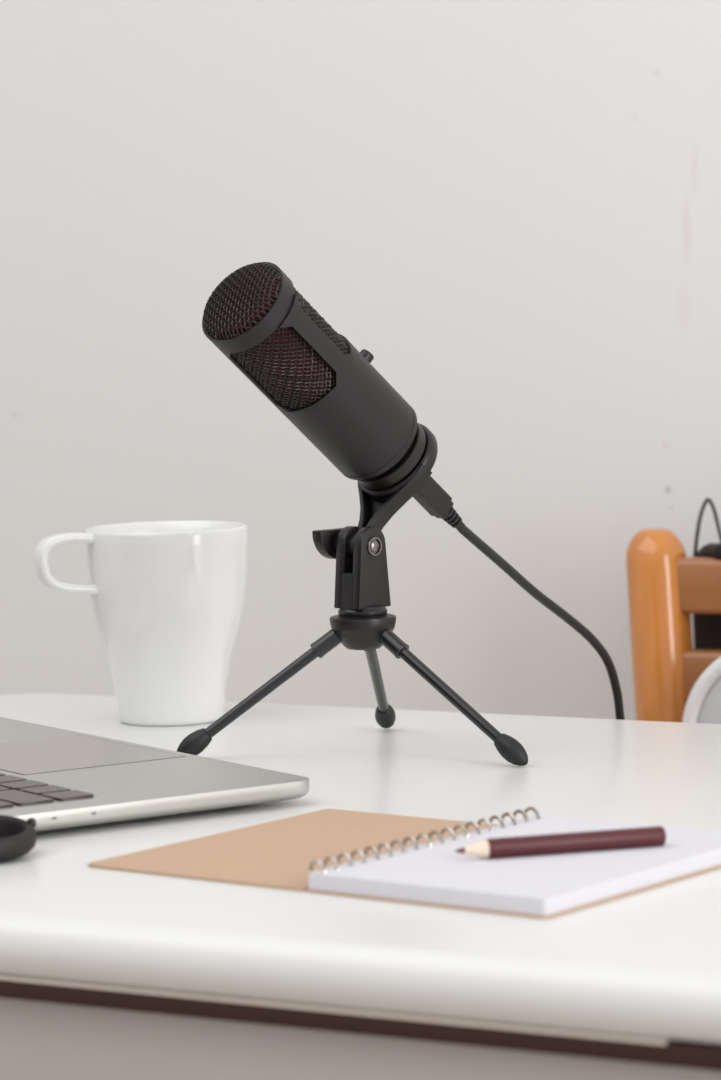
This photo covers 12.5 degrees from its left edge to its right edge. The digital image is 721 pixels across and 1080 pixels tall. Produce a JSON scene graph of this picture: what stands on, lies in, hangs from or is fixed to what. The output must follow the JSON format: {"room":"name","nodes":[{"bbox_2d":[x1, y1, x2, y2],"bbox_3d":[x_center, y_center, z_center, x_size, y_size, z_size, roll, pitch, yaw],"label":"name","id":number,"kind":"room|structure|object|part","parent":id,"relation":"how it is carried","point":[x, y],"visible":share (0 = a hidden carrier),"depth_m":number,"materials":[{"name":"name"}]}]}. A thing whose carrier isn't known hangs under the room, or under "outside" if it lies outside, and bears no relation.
{"room":"studio","nodes":[
{"label":"studio","id":0,"kind":"room"},
{"bbox_2d":[0,0,720,719],"bbox_3d":[-0.096,-0.525,2.127,6.200,2.640,0.100,1,5,29],"label":"wall","id":1,"kind":"structure","parent":0,"point":[513,207],"depth_m":2.04,"materials":[{"name":"white paint"}]},
{"bbox_2d":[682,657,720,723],"bbox_3d":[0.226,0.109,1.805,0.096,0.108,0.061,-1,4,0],"label":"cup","id":2,"kind":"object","parent":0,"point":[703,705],"depth_m":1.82,"materials":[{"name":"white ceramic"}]},
{"bbox_3d":[-0.626,0.991,0.142,9.267,0.060,8.013,-1,4,0],"label":"floor","id":3,"kind":"structure","parent":0,"visible":0},
{"bbox_2d":[0,693,720,1079],"bbox_3d":[0.179,0.481,1.322,1.150,0.740,0.559,1,5,29],"label":"desk","id":4,"kind":"object","parent":3,"relation":"on","point":[106,974],"visible":0.65,"depth_m":1.13,"materials":[{"name":"white laminate"}]},
{"bbox_2d":[0,815,36,861],"bbox_3d":[-0.147,0.115,1.267,0.044,0.014,0.044,-1,4,0],"label":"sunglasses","id":5,"kind":"object","parent":4,"relation":"on","point":[18,837],"visible":1,"depth_m":1.26,"materials":[{"name":"black plastic"}]},
{"bbox_2d":[33,521,246,725],"bbox_3d":[-0.109,0.042,1.664,0.106,0.098,0.082,-1,4,0],"label":"mug","id":6,"kind":"object","parent":4,"relation":"on","point":[167,598],"visible":0.99,"depth_m":1.64,"materials":[{"name":"white ceramic"}]},
{"bbox_3d":[-0.146,0.012,1.640,0.032,0.032,0.013,-3,5,-24],"label":"handle","id":7,"kind":"part","parent":6,"relation":"part of","materials":[{"name":"white ceramic"}]},
{"bbox_2d":[0,717,308,831],"bbox_3d":[-0.225,0.010,1.414,0.291,0.205,0.302,-4,5,-34],"label":"laptop","id":8,"kind":"object","parent":4,"relation":"on","point":[58,778],"visible":1,"depth_m":1.38,"materials":[{"name":"silver metal"}]},
{"bbox_2d":[177,423,527,765],"bbox_3d":[0.013,0.024,1.508,0.137,0.152,0.147,-6,6,-44],"label":"tripod stand","id":9,"kind":"object","parent":4,"relation":"on","point":[362,621],"visible":0.93,"depth_m":1.51,"materials":[{"name":"black plastic"}]},
{"bbox_3d":[-0.042,0.067,1.519,0.069,0.052,0.008,-2,4,-4],"label":"leg","id":10,"kind":"part","parent":9,"relation":"part of","materials":[{"name":"black metal"}]},
{"bbox_2d":[202,262,425,488],"bbox_3d":[-0.019,-0.073,1.492,0.046,0.105,0.120,3,6,45],"label":"microphone","id":11,"kind":"object","parent":9,"relation":"on","point":[330,390],"visible":1,"depth_m":1.47,"materials":[{"name":"black metal"}]},
{"bbox_3d":[-0.037,-0.090,1.474,0.045,0.068,0.070,3,6,45],"label":"head frame","id":12,"kind":"part","parent":11,"relation":"part of","materials":[{"name":"black metal"}]},
{"bbox_3d":[0.002,-0.083,1.506,0.008,0.008,0.007,-3,5,-23],"label":"knob","id":13,"kind":"part","parent":11,"relation":"part of","materials":[{"name":"black plastic"}]},
{"bbox_2d":[413,476,624,719],"bbox_3d":[-0.040,0.379,1.821,0.174,0.880,0.518,-4,5,-32],"label":"cable","id":14,"kind":"object","parent":11,"relation":"attached to","point":[431,496],"visible":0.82,"depth_m":1.58,"materials":[{"name":"black rubber"}]},
{"bbox_3d":[-0.045,0.396,1.833,0.136,0.847,0.508,-5,5,-37],"label":"cord","id":15,"kind":"part","parent":14,"relation":"part of","materials":[{"name":"black plastic"}]},
{"bbox_3d":[0.007,0.062,1.565,0.008,0.052,0.071,-1,4,8],"label":"leg","id":16,"kind":"part","parent":9,"relation":"part of","materials":[{"name":"black metal"}]},
{"bbox_3d":[0.007,-0.013,1.523,0.042,0.043,0.034,3,6,45],"label":"swivel arm","id":17,"kind":"part","parent":9,"relation":"part of","materials":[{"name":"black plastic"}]},
{"bbox_3d":[0.037,0.067,1.494,0.071,0.052,0.008,2,5,37],"label":"leg","id":18,"kind":"part","parent":9,"relation":"part of","materials":[{"name":"black metal"}]},
{"bbox_3d":[0.164,0.139,1.285,1.090,0.007,0.524,1,5,29],"label":"brown rail","id":19,"kind":"part","parent":4,"relation":"part of","materials":[{"name":"brown wood"}]},
{"bbox_2d":[88,806,720,918],"bbox_3d":[0.025,0.115,1.237,0.209,0.011,0.149,2,5,37],"label":"notebook","id":20,"kind":"object","parent":4,"relation":"on","point":[357,854],"visible":0.94,"depth_m":1.20,"materials":[{"name":"white paper"}]},
{"bbox_2d":[455,826,665,858],"bbox_3d":[0.073,0.111,1.204,0.080,0.007,0.007,-3,4,-16],"label":"pencil","id":21,"kind":"object","parent":20,"relation":"on","point":[503,847],"visible":1,"depth_m":1.20,"materials":[{"name":"red paint"}]},
{"bbox_2d":[626,528,720,721],"bbox_3d":[0.257,0.417,1.648,0.429,0.814,0.418,1,5,29],"label":"chair","id":22,"kind":"object","parent":3,"relation":"on","point":[665,586],"visible":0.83,"depth_m":1.86,"materials":[{"name":"brown wood"}]},
{"bbox_3d":[0.343,0.028,1.790,0.389,0.032,0.028,1,5,29],"label":"rail","id":23,"kind":"part","parent":22,"relation":"part of","materials":[{"name":"brown wood"}]},
{"bbox_2d":[682,498,720,723],"bbox_3d":[0.233,0.069,1.843,0.136,0.181,0.092,1,5,29],"label":"headphones","id":24,"kind":"object","parent":22,"relation":"hanging from","point":[703,705],"visible":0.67,"depth_m":1.82,"materials":[{"name":"white plastic"}]},
{"bbox_3d":[0.342,0.081,1.788,0.378,0.033,0.028,1,5,29],"label":"rail","id":25,"kind":"part","parent":22,"relation":"part of","materials":[{"name":"brown wood"}]}
]}

